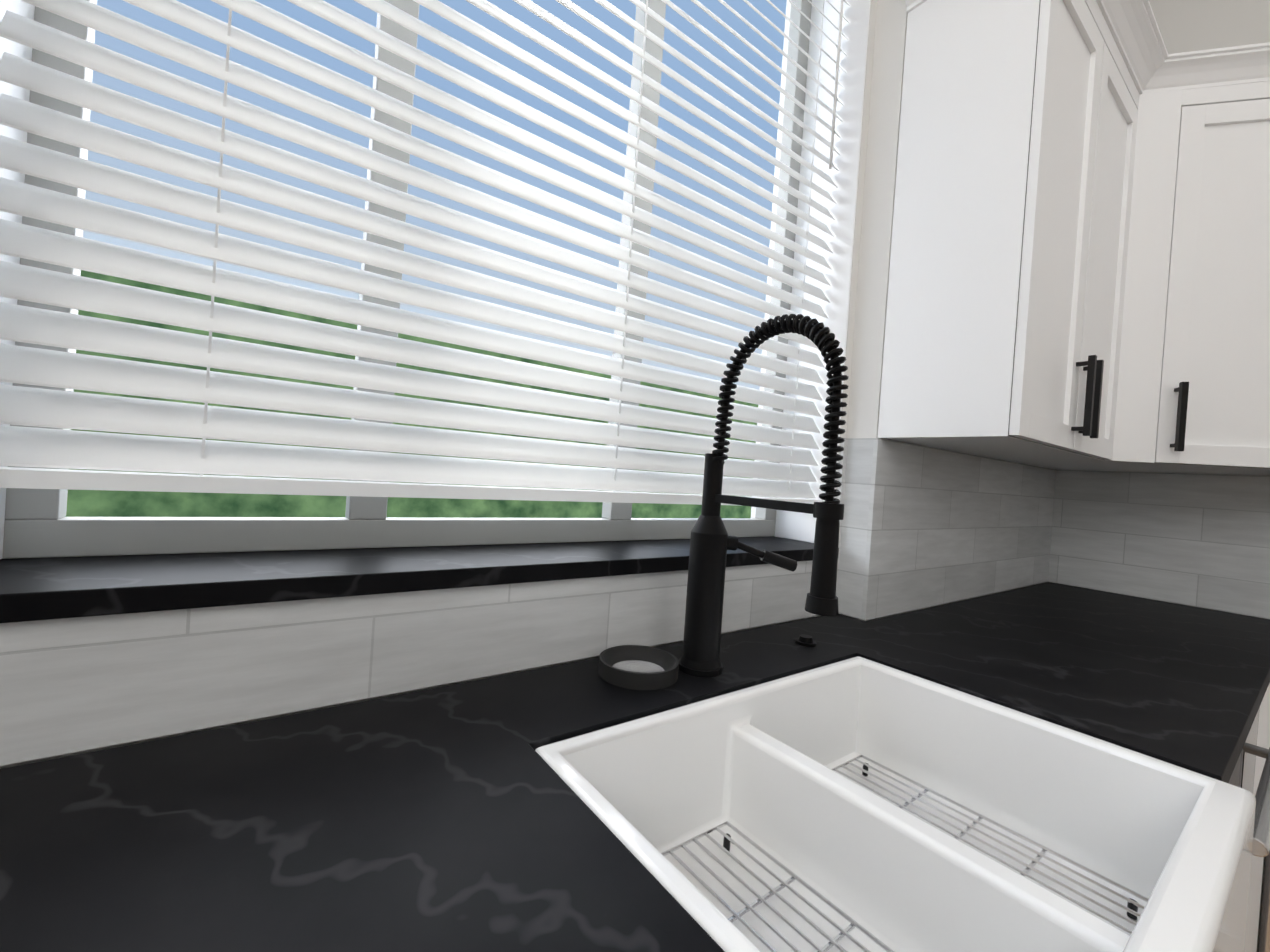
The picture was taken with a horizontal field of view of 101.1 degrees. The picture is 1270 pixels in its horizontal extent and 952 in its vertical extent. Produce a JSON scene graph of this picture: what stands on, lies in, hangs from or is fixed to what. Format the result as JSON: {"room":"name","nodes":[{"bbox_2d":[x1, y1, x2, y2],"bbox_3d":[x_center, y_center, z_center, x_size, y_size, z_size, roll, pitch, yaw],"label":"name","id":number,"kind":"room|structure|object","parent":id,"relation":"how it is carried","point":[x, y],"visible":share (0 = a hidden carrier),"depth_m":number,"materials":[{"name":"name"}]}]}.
{"room":"kitchen","nodes":[
{"label":"kitchen","id":0,"kind":"room"},
{"bbox_2d":[0,0,1044,768],"bbox_3d":[-1.382,-0.708,0.074,8.095,3.812,0.378,4,1,-37],"label":"wall","id":1,"kind":"structure","parent":0,"point":[876,190],"depth_m":1.40,"materials":[{"name":"white paint"}]},
{"bbox_2d":[0,536,838,622],"bbox_3d":[-0.138,0.163,1.043,1.530,0.030,0.243,4,1,-37],"label":"window sill","id":2,"kind":"structure","parent":1,"relation":"attached to","point":[33,589],"depth_m":0.72,"materials":[{"name":"black stone"}]},
{"bbox_2d":[0,0,870,558],"bbox_3d":[-0.083,-0.779,1.049,1.531,1.856,0.232,4,1,-37],"label":"window","id":3,"kind":"structure","parent":1,"relation":"in","point":[36,524],"depth_m":1.06,"materials":[{"name":"grey plastic"}]},
{"bbox_2d":[0,0,850,505],"bbox_3d":[-0.049,-0.823,1.007,1.512,1.747,0.069,4,1,-37],"label":"window blinds","id":4,"kind":"object","parent":3,"relation":"attached to","point":[180,460],"visible":1,"depth_m":0.79,"materials":[{"name":"white plastic"}]},
{"bbox_2d":[0,438,1055,765],"bbox_3d":[-0.018,0.098,0.941,4.394,0.472,0.096,4,1,-37],"label":"wall tile","id":5,"kind":"structure","parent":1,"relation":"attached to","point":[922,526],"depth_m":0.81,"materials":[{"name":"white tile"}]},
{"bbox_2d":[877,0,1144,463],"bbox_3d":[1.081,-0.660,1.471,0.787,1.178,0.312,4,1,-37],"label":"upper cabinet","id":6,"kind":"object","parent":1,"relation":"attached to","point":[1079,274],"depth_m":1.26,"materials":[{"name":"white paint"}]},
{"bbox_2d":[1045,0,1269,618],"bbox_3d":[4.046,-0.334,-0.628,0.200,3.812,7.242,4,1,-37],"label":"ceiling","id":7,"kind":"structure","parent":0,"point":[1189,25],"depth_m":1.92,"materials":[{"name":"white paint"}]},
{"bbox_2d":[1027,40,1269,475],"bbox_3d":[1.770,-0.615,1.692,0.703,1.178,0.780,4,1,-37],"label":"upper cabinet","id":8,"kind":"object","parent":7,"relation":"attached to","point":[1193,389],"depth_m":1.53,"materials":[{"name":"white paint"}]},
{"bbox_2d":[1048,470,1269,618],"bbox_3d":[2.743,0.004,0.915,0.012,1.034,3.222,4,1,-37],"label":"wall tile","id":9,"kind":"structure","parent":7,"relation":"attached to","point":[1200,540],"depth_m":1.93,"materials":[{"name":"white tile"}]},
{"bbox_3d":[0.641,1.391,-2.818,8.095,0.060,7.620,4,1,-37],"label":"floor","id":10,"kind":"structure","parent":0,"visible":0},
{"bbox_2d":[1229,742,1269,856],"bbox_3d":[0.834,0.890,1.111,0.596,0.907,0.642,4,1,-37],"label":"dishwasher","id":11,"kind":"object","parent":10,"relation":"on","point":[1261,842],"visible":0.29,"depth_m":0.80,"materials":[{"name":"silver metal"}]},
{"bbox_2d":[1239,707,1269,951],"bbox_3d":[1.245,0.915,1.417,0.420,0.907,0.642,4,1,-37],"label":"beverage cooler","id":12,"kind":"object","parent":10,"relation":"on","point":[1247,770],"visible":0.06,"depth_m":1.08,"materials":[{"name":"silver metal"}]},
{"bbox_2d":[1244,683,1269,951],"bbox_3d":[1.666,0.939,1.747,0.646,0.911,0.713,4,1,-37],"label":"base cabinet","id":13,"kind":"object","parent":10,"relation":"on","point":[1263,738],"depth_m":1.32,"materials":[{"name":"white paint"}]},
{"bbox_2d":[0,582,1269,951],"bbox_3d":[0.154,0.369,0.676,4.382,0.037,0.726,4,1,-37],"label":"countertop","id":14,"kind":"structure","parent":13,"relation":"on","point":[456,818],"depth_m":0.52,"materials":[{"name":"black stone"}]},
{"bbox_2d":[598,645,678,689],"bbox_3d":[0.006,0.325,0.893,0.136,0.026,0.136,4,1,-37],"label":"soap dish","id":15,"kind":"object","parent":14,"relation":"on","point":[636,667],"visible":1,"depth_m":0.90,"materials":[{"name":"black metal"}]},
{"bbox_2d":[678,314,848,676],"bbox_3d":[0.248,0.050,0.882,0.196,0.608,0.297,4,1,-37],"label":"faucet","id":16,"kind":"object","parent":14,"relation":"on","point":[712,542],"visible":1,"depth_m":0.90,"materials":[{"name":"black metal"}]},
{"bbox_2d":[795,634,815,646],"bbox_3d":[0.368,0.353,1.126,0.044,0.015,0.044,4,1,-37],"label":"switch","id":17,"kind":"object","parent":14,"relation":"on","point":[805,640],"visible":0.96,"depth_m":1.11,"materials":[{"name":"black metal"}]},
{"bbox_2d":[535,656,1255,951],"bbox_3d":[0.317,0.497,0.651,0.735,0.267,0.535,4,1,-37],"label":"sink","id":18,"kind":"object","parent":14,"relation":"in","point":[758,763],"visible":0.92,"depth_m":0.72,"materials":[{"name":"white ceramic"}]},
{"bbox_2d":[661,821,893,951],"bbox_3d":[0.159,0.533,0.547,0.253,0.023,0.412,4,1,-37],"label":"grid","id":19,"kind":"object","parent":18,"relation":"in","point":[725,848],"visible":0.69,"depth_m":0.65,"materials":[{"name":"silver metal"}]},
{"bbox_2d":[832,754,1148,934],"bbox_3d":[0.447,0.551,0.762,0.278,0.023,0.412,4,1,-37],"label":"grid","id":20,"kind":"object","parent":18,"relation":"in","point":[1131,908],"visible":0.46,"depth_m":0.78,"materials":[{"name":"silver metal"}]},
{"bbox_2d":[1040,587,1269,645],"bbox_3d":[2.494,0.528,0.664,0.632,0.037,3.066,4,1,-37],"label":"countertop","id":21,"kind":"structure","parent":13,"relation":"on","point":[1256,629],"depth_m":1.72,"materials":[{"name":"black stone"}]},
{"label":"outside","id":22,"kind":"structure","parent":0,"visible":0},
{"bbox_3d":[-7.610,0.775,13.592,45.000,0.050,28.570,4,1,-37],"label":"ground","id":23,"kind":"structure","parent":22,"visible":0},
{"bbox_2d":[65,270,757,517],"bbox_3d":[-2.983,-0.539,8.329,22.000,3.236,0.400,4,1,-37],"label":"hedge","id":24,"kind":"object","parent":23,"relation":"on","point":[94,503],"depth_m":7.09,"materials":[{"name":"green plant"}]},
{"bbox_2d":[83,230,759,389],"bbox_3d":[-3.351,-0.843,8.849,22.000,3.786,0.300,4,1,-37],"label":"fence","id":25,"kind":"object","parent":23,"relation":"on","point":[169,253],"visible":0.11,"depth_m":7.69,"materials":[{"name":"white paint"}]}
]}

